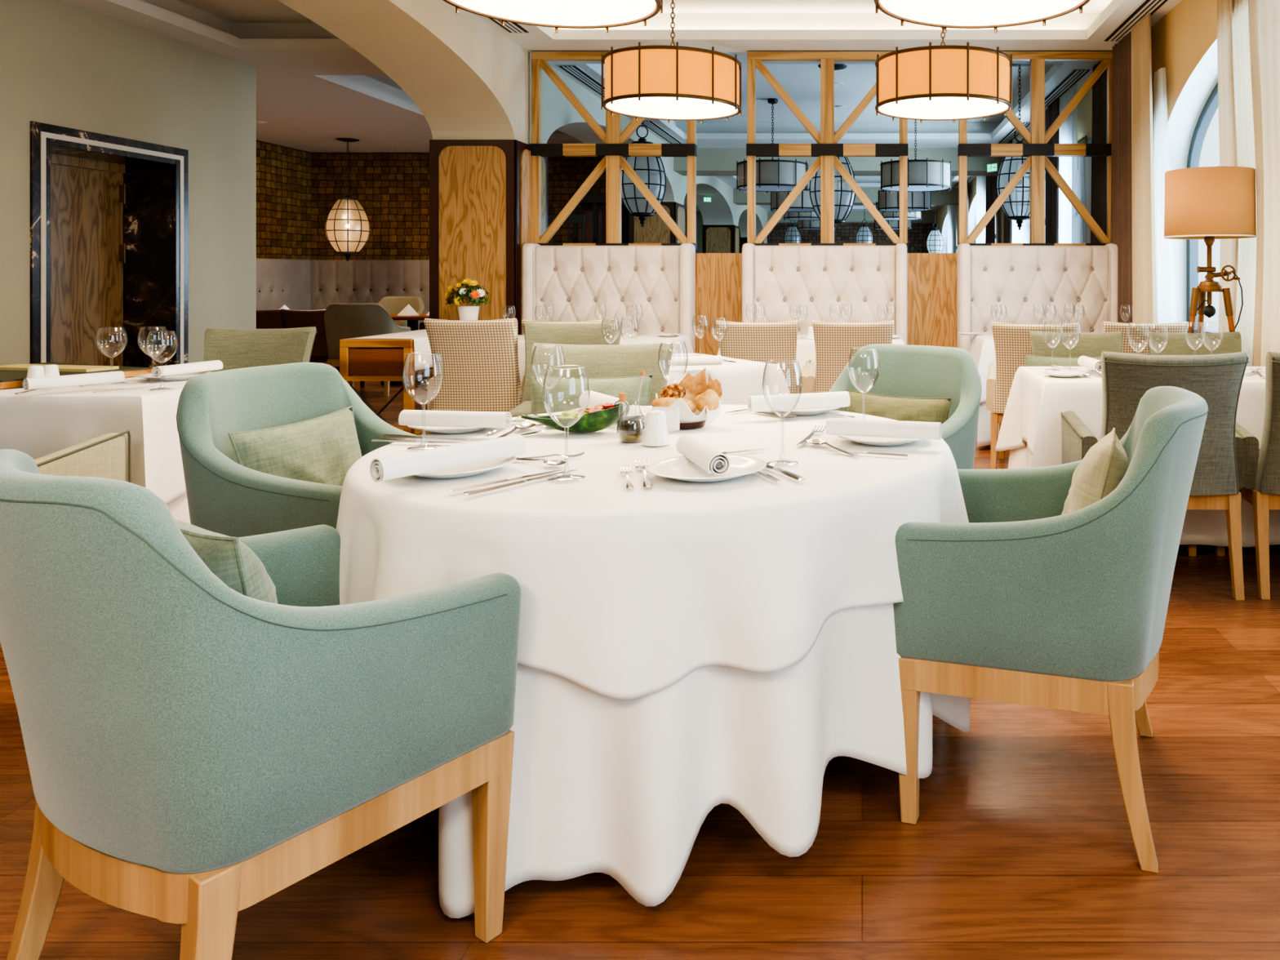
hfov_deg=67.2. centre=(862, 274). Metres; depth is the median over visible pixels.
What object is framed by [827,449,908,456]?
knife
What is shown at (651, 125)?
ceiling vent
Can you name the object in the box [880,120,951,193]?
drum pendant
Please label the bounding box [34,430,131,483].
armchair
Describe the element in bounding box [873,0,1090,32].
drum pendant
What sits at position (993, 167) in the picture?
exit sign
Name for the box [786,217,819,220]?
diffuser
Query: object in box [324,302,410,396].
armchair
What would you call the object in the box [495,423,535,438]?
spoon
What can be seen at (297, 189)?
wall
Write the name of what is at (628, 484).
fork
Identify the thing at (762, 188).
diffuser
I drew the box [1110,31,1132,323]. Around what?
window curtain
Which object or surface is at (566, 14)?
drum pendant
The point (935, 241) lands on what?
lantern
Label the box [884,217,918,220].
diffuser
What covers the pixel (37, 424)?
tablecloth
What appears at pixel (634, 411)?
plate
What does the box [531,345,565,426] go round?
wine glass
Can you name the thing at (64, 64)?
wall
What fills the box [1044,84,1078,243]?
window curtain
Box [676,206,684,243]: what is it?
panel
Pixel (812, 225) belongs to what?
drum pendant
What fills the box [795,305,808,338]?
wine glass
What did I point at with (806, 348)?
tablecloth
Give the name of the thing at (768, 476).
knife
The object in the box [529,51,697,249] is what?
screen
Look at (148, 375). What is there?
plate
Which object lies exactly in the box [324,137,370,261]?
lantern
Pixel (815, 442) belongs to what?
spoon
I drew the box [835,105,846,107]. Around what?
smoke detector
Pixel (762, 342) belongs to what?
armchair
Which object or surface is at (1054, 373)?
plate
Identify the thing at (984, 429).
tablecloth
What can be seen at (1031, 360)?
cushion
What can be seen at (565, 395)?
cushion
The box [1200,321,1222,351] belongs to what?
wine glass
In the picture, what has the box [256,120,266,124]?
smoke detector
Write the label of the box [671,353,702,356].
plate
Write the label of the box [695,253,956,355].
wall
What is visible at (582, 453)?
fork
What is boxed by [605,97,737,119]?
diffuser
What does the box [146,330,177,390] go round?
wine glass
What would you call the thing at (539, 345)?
bowl
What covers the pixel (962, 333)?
plate
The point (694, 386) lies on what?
flatbread crisp
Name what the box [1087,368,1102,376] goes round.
fork
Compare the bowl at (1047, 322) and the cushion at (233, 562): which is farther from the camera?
the bowl at (1047, 322)
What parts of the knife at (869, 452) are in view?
blade, handle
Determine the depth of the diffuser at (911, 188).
10.74 m
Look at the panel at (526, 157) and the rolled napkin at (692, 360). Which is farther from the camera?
the panel at (526, 157)
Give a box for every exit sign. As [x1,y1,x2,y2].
[703,196,711,202]
[986,162,998,172]
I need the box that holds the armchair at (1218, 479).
[1060,351,1248,600]
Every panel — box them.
[439,146,506,319]
[520,149,546,334]
[634,205,670,243]
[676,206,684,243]
[706,226,730,253]
[734,227,738,253]
[1077,135,1091,243]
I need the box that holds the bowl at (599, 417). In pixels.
[520,402,624,432]
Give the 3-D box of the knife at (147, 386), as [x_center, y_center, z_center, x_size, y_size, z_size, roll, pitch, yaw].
[-2.859,0.441,3.584,0.014,0.005,0.211,0,0,21]
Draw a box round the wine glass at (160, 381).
[137,326,168,383]
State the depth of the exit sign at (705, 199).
17.79 m
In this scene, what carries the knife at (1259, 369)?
on the tablecloth at (1036, 401)
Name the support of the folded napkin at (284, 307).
on the table
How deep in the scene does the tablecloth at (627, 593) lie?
1.79 m
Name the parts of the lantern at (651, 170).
glass globe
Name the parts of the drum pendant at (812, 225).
lamp shade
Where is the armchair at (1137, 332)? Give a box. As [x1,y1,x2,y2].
[1102,321,1188,355]
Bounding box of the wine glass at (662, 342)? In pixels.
[657,342,688,382]
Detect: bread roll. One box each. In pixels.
[651,397,676,406]
[681,398,696,413]
[694,389,719,413]
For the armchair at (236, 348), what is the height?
0.920 m
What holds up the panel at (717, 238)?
attached to the arch
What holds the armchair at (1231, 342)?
on the floor
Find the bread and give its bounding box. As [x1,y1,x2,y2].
[657,382,685,398]
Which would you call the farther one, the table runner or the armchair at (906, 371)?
the table runner
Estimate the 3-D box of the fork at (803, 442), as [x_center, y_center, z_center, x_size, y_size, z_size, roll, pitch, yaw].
[-0.141,0.438,2.533,0.034,0.012,0.266,0,0,9]
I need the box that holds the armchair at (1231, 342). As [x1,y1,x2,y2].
[1146,331,1241,355]
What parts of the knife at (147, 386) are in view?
handle, blade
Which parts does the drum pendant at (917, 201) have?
lamp shade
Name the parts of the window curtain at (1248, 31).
panel, panel, panel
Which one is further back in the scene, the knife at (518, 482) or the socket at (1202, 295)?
the socket at (1202, 295)
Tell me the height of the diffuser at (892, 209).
0.001 m
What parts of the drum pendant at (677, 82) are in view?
lamp shade, chain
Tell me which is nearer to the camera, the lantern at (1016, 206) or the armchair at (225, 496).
the armchair at (225, 496)
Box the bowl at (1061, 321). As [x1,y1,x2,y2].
[1059,320,1080,349]
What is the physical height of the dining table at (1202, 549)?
0.735 m
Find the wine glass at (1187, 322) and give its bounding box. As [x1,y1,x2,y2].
[1184,321,1205,350]
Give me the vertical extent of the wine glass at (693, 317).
0.225 m
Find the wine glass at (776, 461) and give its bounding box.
[762,360,802,466]
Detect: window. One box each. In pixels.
[941,39,1217,322]
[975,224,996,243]
[1186,82,1219,333]
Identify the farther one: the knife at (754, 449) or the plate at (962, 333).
the plate at (962, 333)
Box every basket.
[652,393,720,432]
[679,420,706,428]
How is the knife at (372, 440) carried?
on the tablecloth at (627, 593)
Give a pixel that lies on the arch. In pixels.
(468, 80)
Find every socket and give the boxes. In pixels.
[1189,287,1199,315]
[1197,291,1206,315]
[1222,287,1233,315]
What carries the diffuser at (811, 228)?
attached to the drum pendant at (812, 225)
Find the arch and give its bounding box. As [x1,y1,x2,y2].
[277,0,767,253]
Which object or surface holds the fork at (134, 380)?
on the tablecloth at (37, 424)
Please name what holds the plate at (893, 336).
on the tablecloth at (806, 348)
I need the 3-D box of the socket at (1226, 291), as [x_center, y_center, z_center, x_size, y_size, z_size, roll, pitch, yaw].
[1.948,0.144,4.932,0.058,0.151,0.039,0,0,43]
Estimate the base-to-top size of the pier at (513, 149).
2.240 m
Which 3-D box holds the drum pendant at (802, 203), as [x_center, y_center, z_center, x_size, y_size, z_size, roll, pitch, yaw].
[-1.000,-1.510,14.300,0.825,1.060,0.825,0,0,3]
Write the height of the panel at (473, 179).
2.070 m
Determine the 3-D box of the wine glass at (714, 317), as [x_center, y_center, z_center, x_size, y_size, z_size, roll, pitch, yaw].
[-0.750,0.337,4.860,0.087,0.220,0.087,0,0,0]
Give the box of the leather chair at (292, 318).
[280,308,364,387]
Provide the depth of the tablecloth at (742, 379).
4.53 m
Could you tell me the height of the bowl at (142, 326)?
0.125 m
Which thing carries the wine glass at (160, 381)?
on the tablecloth at (37, 424)
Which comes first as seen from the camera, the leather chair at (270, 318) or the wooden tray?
the wooden tray
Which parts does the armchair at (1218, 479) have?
arm, backrest, leg, frame, leg, arm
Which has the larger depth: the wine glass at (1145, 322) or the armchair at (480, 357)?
the armchair at (480, 357)
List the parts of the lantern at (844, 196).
glass globe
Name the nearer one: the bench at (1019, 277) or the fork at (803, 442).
the fork at (803, 442)
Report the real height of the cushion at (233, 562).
0.336 m
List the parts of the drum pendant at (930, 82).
chain, lamp shade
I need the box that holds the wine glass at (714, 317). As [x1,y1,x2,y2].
[711,317,727,359]
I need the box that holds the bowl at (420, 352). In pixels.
[402,351,444,404]
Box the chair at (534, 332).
[507,321,622,417]
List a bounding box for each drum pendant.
[442,0,662,32]
[601,0,741,123]
[736,97,808,193]
[770,189,814,213]
[783,211,819,221]
[797,220,820,231]
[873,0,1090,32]
[874,219,911,230]
[875,27,1012,123]
[875,201,921,221]
[877,189,931,213]
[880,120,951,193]
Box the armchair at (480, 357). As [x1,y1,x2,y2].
[423,318,524,432]
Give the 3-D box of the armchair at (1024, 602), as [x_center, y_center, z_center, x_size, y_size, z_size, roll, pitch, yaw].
[0.467,0.738,2.205,0.672,0.924,0.656,0,0,16]
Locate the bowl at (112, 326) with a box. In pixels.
[95,326,127,357]
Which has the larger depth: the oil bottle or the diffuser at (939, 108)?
the diffuser at (939, 108)
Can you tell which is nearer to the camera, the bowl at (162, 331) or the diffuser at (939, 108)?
the bowl at (162, 331)
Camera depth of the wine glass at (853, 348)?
2.65 m
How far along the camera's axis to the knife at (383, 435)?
2.51 m
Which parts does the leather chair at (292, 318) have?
backrest, frame, leg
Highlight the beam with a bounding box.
[673,147,1004,204]
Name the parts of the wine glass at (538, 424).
stem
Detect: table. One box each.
[381,314,429,384]
[1177,544,1226,555]
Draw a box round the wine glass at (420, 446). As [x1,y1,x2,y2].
[402,351,444,450]
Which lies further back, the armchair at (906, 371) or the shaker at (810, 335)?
the shaker at (810, 335)
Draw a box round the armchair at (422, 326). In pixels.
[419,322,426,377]
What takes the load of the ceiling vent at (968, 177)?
in the ceiling
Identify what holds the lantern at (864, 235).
hanging from the ceiling
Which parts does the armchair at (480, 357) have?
arm, arm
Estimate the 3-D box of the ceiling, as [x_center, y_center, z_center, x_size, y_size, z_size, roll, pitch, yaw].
[-2.850,-1.920,10.600,10.700,0.240,31.200,0,0,0]
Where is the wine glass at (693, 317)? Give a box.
[692,316,708,355]
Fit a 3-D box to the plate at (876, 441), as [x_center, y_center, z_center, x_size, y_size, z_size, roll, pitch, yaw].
[0.058,0.436,2.495,0.265,0.022,0.265,0,0,0]
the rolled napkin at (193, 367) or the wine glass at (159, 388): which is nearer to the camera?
the wine glass at (159, 388)
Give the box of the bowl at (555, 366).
[542,365,590,427]
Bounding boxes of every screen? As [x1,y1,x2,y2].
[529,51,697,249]
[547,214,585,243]
[746,51,907,249]
[957,51,1112,245]
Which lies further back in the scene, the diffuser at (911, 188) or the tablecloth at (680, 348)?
the diffuser at (911, 188)
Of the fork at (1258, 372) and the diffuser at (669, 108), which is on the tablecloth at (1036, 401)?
the fork at (1258, 372)
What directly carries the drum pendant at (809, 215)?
hanging from the ceiling
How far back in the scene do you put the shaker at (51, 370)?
3.73 m
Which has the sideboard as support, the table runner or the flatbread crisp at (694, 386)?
the table runner
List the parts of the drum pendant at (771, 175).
lamp shade, chain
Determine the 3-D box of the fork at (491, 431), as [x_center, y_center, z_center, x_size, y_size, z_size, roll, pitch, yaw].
[-1.043,0.438,2.713,0.034,0.012,0.266,0,0,1]
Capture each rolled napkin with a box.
[22,370,124,390]
[151,360,222,377]
[369,434,526,481]
[398,409,511,428]
[578,390,629,417]
[669,355,721,366]
[675,434,730,475]
[747,391,850,412]
[825,417,942,439]
[1077,355,1101,371]
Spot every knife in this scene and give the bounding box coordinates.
[92,386,152,392]
[371,439,462,443]
[382,434,466,440]
[448,470,562,492]
[462,469,576,496]
[720,448,765,453]
[724,408,747,413]
[755,471,780,482]
[764,464,804,480]
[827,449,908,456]
[1050,364,1077,369]
[1244,368,1262,374]
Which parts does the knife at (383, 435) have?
handle, blade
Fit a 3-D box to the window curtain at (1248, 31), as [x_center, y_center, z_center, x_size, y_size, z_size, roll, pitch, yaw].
[2.068,-0.310,4.275,0.128,2.960,2.150,0,0,0]
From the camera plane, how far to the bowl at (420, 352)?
2.39 m
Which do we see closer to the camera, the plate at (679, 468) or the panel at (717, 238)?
the plate at (679, 468)
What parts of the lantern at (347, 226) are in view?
glass globe, chain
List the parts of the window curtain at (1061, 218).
dark panel, panel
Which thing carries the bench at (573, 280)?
on the floor
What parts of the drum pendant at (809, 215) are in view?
lamp shade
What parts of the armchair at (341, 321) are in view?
leg, frame, leg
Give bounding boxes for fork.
[14,387,53,394]
[79,380,137,386]
[484,415,526,434]
[515,451,584,460]
[518,410,538,415]
[520,430,544,435]
[619,465,633,488]
[634,457,653,487]
[796,425,825,445]
[806,408,855,417]
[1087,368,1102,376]
[1250,368,1265,377]
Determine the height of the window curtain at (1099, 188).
2.960 m
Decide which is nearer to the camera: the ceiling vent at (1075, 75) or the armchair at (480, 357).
the armchair at (480, 357)
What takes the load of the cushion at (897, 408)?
on the armchair at (906, 371)
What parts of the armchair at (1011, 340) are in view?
arm, leg, frame, leg, backrest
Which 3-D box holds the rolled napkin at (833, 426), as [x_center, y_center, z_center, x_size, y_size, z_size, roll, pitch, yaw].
[0.055,0.400,2.405,0.300,0.044,0.048,0,0,15]
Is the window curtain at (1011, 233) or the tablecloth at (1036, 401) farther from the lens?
the window curtain at (1011, 233)
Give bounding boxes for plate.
[134,371,210,381]
[408,426,486,433]
[413,455,516,478]
[568,404,652,420]
[646,453,766,481]
[656,333,681,336]
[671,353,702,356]
[773,407,839,415]
[835,435,920,445]
[892,335,902,338]
[958,332,981,335]
[1042,370,1084,377]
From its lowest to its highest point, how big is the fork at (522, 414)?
0.010 m
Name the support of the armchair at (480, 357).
on the floor
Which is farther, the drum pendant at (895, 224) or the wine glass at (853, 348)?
the drum pendant at (895, 224)
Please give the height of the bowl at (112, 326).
0.125 m
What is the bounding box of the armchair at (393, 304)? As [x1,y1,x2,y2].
[377,296,424,329]
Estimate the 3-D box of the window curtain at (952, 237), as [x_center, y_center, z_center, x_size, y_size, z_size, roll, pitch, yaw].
[2.000,-0.310,19.550,0.095,2.960,3.900,0,0,0]
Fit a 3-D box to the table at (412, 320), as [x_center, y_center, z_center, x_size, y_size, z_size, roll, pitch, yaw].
[-5.000,0.825,10.300,1.000,0.750,0.640,0,0,0]
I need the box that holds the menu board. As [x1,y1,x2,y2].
[0,364,119,372]
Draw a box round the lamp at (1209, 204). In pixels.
[1164,166,1256,333]
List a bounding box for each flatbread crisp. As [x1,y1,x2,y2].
[678,367,706,401]
[705,373,722,400]
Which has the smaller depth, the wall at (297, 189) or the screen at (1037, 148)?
the screen at (1037, 148)
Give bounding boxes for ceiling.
[62,0,1182,211]
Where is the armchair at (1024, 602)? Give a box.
[893,386,1208,873]
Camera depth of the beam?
13.15 m
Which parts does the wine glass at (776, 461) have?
stem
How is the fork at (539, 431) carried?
on the tablecloth at (627, 593)
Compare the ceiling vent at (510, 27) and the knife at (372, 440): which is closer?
the knife at (372, 440)
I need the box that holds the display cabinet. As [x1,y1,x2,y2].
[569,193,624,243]
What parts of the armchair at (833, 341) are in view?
arm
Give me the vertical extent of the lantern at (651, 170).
1.587 m
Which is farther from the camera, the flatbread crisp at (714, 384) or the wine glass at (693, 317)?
the wine glass at (693, 317)
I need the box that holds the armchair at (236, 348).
[204,326,316,372]
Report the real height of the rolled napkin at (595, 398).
0.055 m
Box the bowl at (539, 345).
[531,345,565,389]
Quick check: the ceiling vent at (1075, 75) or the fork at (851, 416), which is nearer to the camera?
the fork at (851, 416)
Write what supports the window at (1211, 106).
in the wall at (1180, 40)
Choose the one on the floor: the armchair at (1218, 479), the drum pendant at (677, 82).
the armchair at (1218, 479)
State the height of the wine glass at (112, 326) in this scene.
0.231 m
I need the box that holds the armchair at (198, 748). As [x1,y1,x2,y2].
[0,448,521,959]
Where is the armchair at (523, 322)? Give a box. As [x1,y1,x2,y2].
[521,320,604,379]
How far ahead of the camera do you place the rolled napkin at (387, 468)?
1.99 m
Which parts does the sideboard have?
leg, cross rod, rail, cross rod, drawer, leg, cross rod, leg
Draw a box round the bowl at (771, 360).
[762,360,802,417]
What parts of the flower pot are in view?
pot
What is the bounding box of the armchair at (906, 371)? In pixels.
[828,343,982,469]
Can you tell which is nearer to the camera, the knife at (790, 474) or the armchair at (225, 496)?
the knife at (790, 474)
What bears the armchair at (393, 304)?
on the floor
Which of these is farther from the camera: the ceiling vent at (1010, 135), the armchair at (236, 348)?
the ceiling vent at (1010, 135)
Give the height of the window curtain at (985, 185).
2.960 m
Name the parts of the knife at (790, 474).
blade, handle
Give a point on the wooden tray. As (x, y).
(8, 379)
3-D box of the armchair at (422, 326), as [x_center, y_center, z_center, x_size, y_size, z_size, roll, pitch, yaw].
[-4.599,0.738,10.629,0.656,0.924,0.672,0,0,36]
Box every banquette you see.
[256,257,311,310]
[310,259,429,322]
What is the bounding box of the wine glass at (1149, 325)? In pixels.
[1147,324,1168,355]
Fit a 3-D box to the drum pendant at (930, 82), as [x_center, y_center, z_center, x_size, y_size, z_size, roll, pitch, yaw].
[0.490,-1.512,5.620,0.825,1.055,0.825,0,0,3]
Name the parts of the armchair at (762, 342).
arm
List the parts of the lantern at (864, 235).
glass globe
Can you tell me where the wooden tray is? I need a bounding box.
[0,362,151,389]
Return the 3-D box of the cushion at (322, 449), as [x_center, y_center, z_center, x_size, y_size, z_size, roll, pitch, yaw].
[-1.628,0.565,2.717,0.152,0.299,0.450,0,0,11]
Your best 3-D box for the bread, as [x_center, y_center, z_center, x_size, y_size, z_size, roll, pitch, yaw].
[-0.564,0.362,2.742,0.082,0.086,0.041,0,0,-11]
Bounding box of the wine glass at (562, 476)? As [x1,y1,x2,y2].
[542,365,590,482]
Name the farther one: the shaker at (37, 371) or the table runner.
the table runner
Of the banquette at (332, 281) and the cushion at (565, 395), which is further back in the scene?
the banquette at (332, 281)
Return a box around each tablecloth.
[0,376,189,505]
[167,493,190,524]
[336,404,968,699]
[438,603,969,918]
[517,334,693,386]
[666,353,790,404]
[717,334,904,378]
[968,334,995,404]
[976,401,999,447]
[995,366,1265,467]
[1008,441,1279,546]
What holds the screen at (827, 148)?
on the bench at (775, 277)
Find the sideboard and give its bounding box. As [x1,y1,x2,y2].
[339,328,433,435]
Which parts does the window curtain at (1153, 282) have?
panel, panel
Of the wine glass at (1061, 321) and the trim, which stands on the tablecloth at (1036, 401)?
the wine glass at (1061, 321)
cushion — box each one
[174,519,277,604]
[227,405,362,485]
[529,373,653,414]
[845,389,951,424]
[1024,354,1101,366]
[1061,427,1128,515]
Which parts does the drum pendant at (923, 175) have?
chain, lamp shade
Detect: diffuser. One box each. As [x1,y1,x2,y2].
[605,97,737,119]
[738,185,805,191]
[773,208,814,211]
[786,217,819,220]
[799,227,820,229]
[879,97,1008,119]
[880,208,928,211]
[882,185,949,191]
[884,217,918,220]
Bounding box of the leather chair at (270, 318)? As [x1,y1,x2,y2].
[256,308,319,362]
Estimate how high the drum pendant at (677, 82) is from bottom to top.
1.055 m
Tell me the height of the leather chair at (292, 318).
0.860 m
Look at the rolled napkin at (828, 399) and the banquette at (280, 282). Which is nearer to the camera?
the rolled napkin at (828, 399)
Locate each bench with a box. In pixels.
[521,243,695,353]
[742,243,906,344]
[956,243,1117,351]
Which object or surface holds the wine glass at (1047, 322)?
on the tablecloth at (1036, 401)
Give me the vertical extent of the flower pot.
0.375 m
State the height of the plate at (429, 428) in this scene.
0.022 m
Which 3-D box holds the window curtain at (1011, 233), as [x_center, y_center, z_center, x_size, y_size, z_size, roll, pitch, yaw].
[2.000,-0.310,12.250,0.094,2.960,1.500,0,0,0]
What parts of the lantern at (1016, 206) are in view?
glass globe, chain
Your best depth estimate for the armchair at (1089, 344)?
4.88 m
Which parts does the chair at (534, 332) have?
seat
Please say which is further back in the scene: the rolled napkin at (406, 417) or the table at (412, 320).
the table at (412, 320)
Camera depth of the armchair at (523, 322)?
5.71 m
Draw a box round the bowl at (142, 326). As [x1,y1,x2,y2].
[137,326,168,356]
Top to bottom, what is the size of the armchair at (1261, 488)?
0.920 m
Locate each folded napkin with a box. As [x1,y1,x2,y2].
[280,304,288,309]
[397,304,418,315]
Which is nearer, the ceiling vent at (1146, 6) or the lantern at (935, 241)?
the ceiling vent at (1146, 6)
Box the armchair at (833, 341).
[805,320,893,393]
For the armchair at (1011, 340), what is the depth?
5.49 m
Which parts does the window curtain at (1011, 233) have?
dark panel, panel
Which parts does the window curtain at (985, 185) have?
panel, dark panel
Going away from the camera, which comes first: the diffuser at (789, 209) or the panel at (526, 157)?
the panel at (526, 157)
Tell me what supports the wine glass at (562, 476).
on the tablecloth at (627, 593)
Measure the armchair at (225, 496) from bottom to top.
0.924 m
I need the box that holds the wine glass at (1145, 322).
[1127,322,1149,352]
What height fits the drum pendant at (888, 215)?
1.060 m
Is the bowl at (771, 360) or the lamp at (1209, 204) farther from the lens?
the lamp at (1209, 204)
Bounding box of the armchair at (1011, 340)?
[986,321,1078,469]
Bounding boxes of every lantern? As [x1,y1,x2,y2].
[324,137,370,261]
[621,120,666,226]
[784,221,800,243]
[808,63,855,230]
[856,206,872,243]
[926,204,943,253]
[996,63,1030,230]
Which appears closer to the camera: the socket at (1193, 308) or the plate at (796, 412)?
the plate at (796, 412)
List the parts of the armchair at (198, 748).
leg, leg, frame, leg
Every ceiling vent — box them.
[486,17,531,33]
[556,65,604,97]
[642,120,682,143]
[953,176,972,186]
[996,121,1030,143]
[1044,68,1092,107]
[1102,0,1168,41]
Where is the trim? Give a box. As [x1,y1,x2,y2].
[767,222,936,253]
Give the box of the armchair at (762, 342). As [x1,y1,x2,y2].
[715,320,814,394]
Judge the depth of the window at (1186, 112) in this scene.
6.42 m
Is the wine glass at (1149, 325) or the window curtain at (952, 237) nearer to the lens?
the wine glass at (1149, 325)
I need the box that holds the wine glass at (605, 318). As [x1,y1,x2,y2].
[600,318,619,343]
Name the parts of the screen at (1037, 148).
post, sill plate, band plate, post, band plate, sill plate, rail, sill plate, band plate, post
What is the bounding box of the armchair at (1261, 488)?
[1214,351,1279,599]
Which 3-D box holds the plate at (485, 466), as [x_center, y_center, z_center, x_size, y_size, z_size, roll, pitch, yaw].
[-0.928,0.436,2.106,0.265,0.022,0.265,0,0,0]
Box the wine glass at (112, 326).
[95,326,127,383]
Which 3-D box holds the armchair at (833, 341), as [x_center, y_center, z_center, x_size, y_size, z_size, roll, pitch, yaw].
[-0.055,0.739,5.920,0.647,0.922,0.663,0,0,0]
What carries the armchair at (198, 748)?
on the floor
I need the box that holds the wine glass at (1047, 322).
[1042,321,1062,370]
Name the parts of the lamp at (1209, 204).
leg, leg, stem, lamp shade, shade trim, leg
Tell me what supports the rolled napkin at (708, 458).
on the plate at (679, 468)
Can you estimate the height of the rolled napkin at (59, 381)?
0.044 m
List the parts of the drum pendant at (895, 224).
lamp shade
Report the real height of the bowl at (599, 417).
0.084 m
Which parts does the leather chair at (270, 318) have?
backrest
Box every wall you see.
[0,0,256,365]
[256,139,628,260]
[684,211,936,253]
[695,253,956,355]
[936,0,1217,248]
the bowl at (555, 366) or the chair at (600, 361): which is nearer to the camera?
the bowl at (555, 366)
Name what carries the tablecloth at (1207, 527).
on the dining table at (1202, 549)
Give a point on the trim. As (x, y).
(844, 233)
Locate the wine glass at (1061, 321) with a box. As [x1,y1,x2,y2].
[1059,320,1080,368]
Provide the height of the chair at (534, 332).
0.920 m
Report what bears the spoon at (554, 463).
on the tablecloth at (627, 593)
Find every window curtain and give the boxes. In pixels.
[946,180,968,253]
[976,176,995,243]
[1003,133,1023,243]
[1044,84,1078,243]
[1090,61,1106,243]
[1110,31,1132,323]
[1131,13,1177,323]
[1217,0,1279,366]
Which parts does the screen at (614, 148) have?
post, band plate, sill plate, rail, sill plate, band plate, post, sill plate, band plate, post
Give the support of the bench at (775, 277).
on the floor
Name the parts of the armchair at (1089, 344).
backrest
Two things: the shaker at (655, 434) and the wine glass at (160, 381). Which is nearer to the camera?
the shaker at (655, 434)
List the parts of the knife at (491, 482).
handle, blade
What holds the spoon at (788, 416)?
on the tablecloth at (627, 593)
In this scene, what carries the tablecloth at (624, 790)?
on the dining table
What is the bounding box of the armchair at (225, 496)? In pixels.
[176,362,417,537]
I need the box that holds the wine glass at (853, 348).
[848,347,879,393]
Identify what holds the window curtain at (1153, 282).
hanging from the ceiling
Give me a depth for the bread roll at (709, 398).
2.69 m
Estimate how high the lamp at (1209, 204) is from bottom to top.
1.762 m
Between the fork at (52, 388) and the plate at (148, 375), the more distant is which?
the plate at (148, 375)
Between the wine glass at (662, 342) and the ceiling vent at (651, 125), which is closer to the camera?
the wine glass at (662, 342)
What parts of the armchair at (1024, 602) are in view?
leg, frame, leg, leg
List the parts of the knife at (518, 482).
handle, blade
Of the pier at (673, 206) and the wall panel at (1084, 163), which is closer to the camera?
the wall panel at (1084, 163)
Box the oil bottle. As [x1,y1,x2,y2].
[617,370,645,442]
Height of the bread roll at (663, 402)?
0.052 m
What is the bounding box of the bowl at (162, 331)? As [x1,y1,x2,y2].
[146,330,177,363]
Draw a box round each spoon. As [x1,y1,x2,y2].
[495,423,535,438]
[515,457,566,466]
[757,411,796,418]
[806,439,858,456]
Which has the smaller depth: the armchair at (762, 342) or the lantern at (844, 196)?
the armchair at (762, 342)
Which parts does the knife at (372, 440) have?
handle, blade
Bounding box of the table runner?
[351,328,432,370]
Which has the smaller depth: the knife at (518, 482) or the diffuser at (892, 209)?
the knife at (518, 482)
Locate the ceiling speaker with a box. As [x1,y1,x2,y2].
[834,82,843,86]
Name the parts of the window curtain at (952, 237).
panel, dark panel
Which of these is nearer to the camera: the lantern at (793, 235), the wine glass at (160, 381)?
the wine glass at (160, 381)
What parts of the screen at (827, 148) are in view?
post, band plate, sill plate, rail, sill plate, post, band plate, sill plate, band plate, post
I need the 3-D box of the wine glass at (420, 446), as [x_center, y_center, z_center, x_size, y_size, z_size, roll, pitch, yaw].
[-1.135,0.325,2.395,0.096,0.245,0.096,0,0,0]
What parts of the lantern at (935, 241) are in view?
glass globe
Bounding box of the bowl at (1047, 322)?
[1042,321,1062,346]
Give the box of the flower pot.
[444,278,490,319]
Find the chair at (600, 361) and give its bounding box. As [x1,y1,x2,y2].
[530,342,673,413]
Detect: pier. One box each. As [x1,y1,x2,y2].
[429,139,547,334]
[628,201,684,243]
[702,225,738,253]
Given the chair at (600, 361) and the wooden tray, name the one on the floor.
the chair at (600, 361)
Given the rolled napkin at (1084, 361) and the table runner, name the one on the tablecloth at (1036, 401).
the rolled napkin at (1084, 361)
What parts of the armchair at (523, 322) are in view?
backrest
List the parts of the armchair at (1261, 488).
leg, arm, frame, leg, backrest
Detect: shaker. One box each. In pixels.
[26,364,44,377]
[43,364,59,377]
[642,409,670,446]
[806,326,813,339]
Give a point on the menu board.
(73, 368)
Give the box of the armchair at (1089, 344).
[1026,330,1122,444]
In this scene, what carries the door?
in the wall at (64, 64)
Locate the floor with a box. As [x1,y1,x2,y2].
[0,361,1279,959]
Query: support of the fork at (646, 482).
on the tablecloth at (627, 593)
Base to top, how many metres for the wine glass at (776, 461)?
0.243 m
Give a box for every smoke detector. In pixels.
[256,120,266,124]
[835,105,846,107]
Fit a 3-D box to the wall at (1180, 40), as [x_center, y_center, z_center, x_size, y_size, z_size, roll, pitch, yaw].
[2.230,-0.300,10.600,0.260,3.000,31.200,0,0,0]
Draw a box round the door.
[30,120,188,368]
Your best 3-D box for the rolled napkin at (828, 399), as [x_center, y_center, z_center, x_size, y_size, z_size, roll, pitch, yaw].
[-0.196,0.397,2.896,0.320,0.050,0.054,0,0,-22]

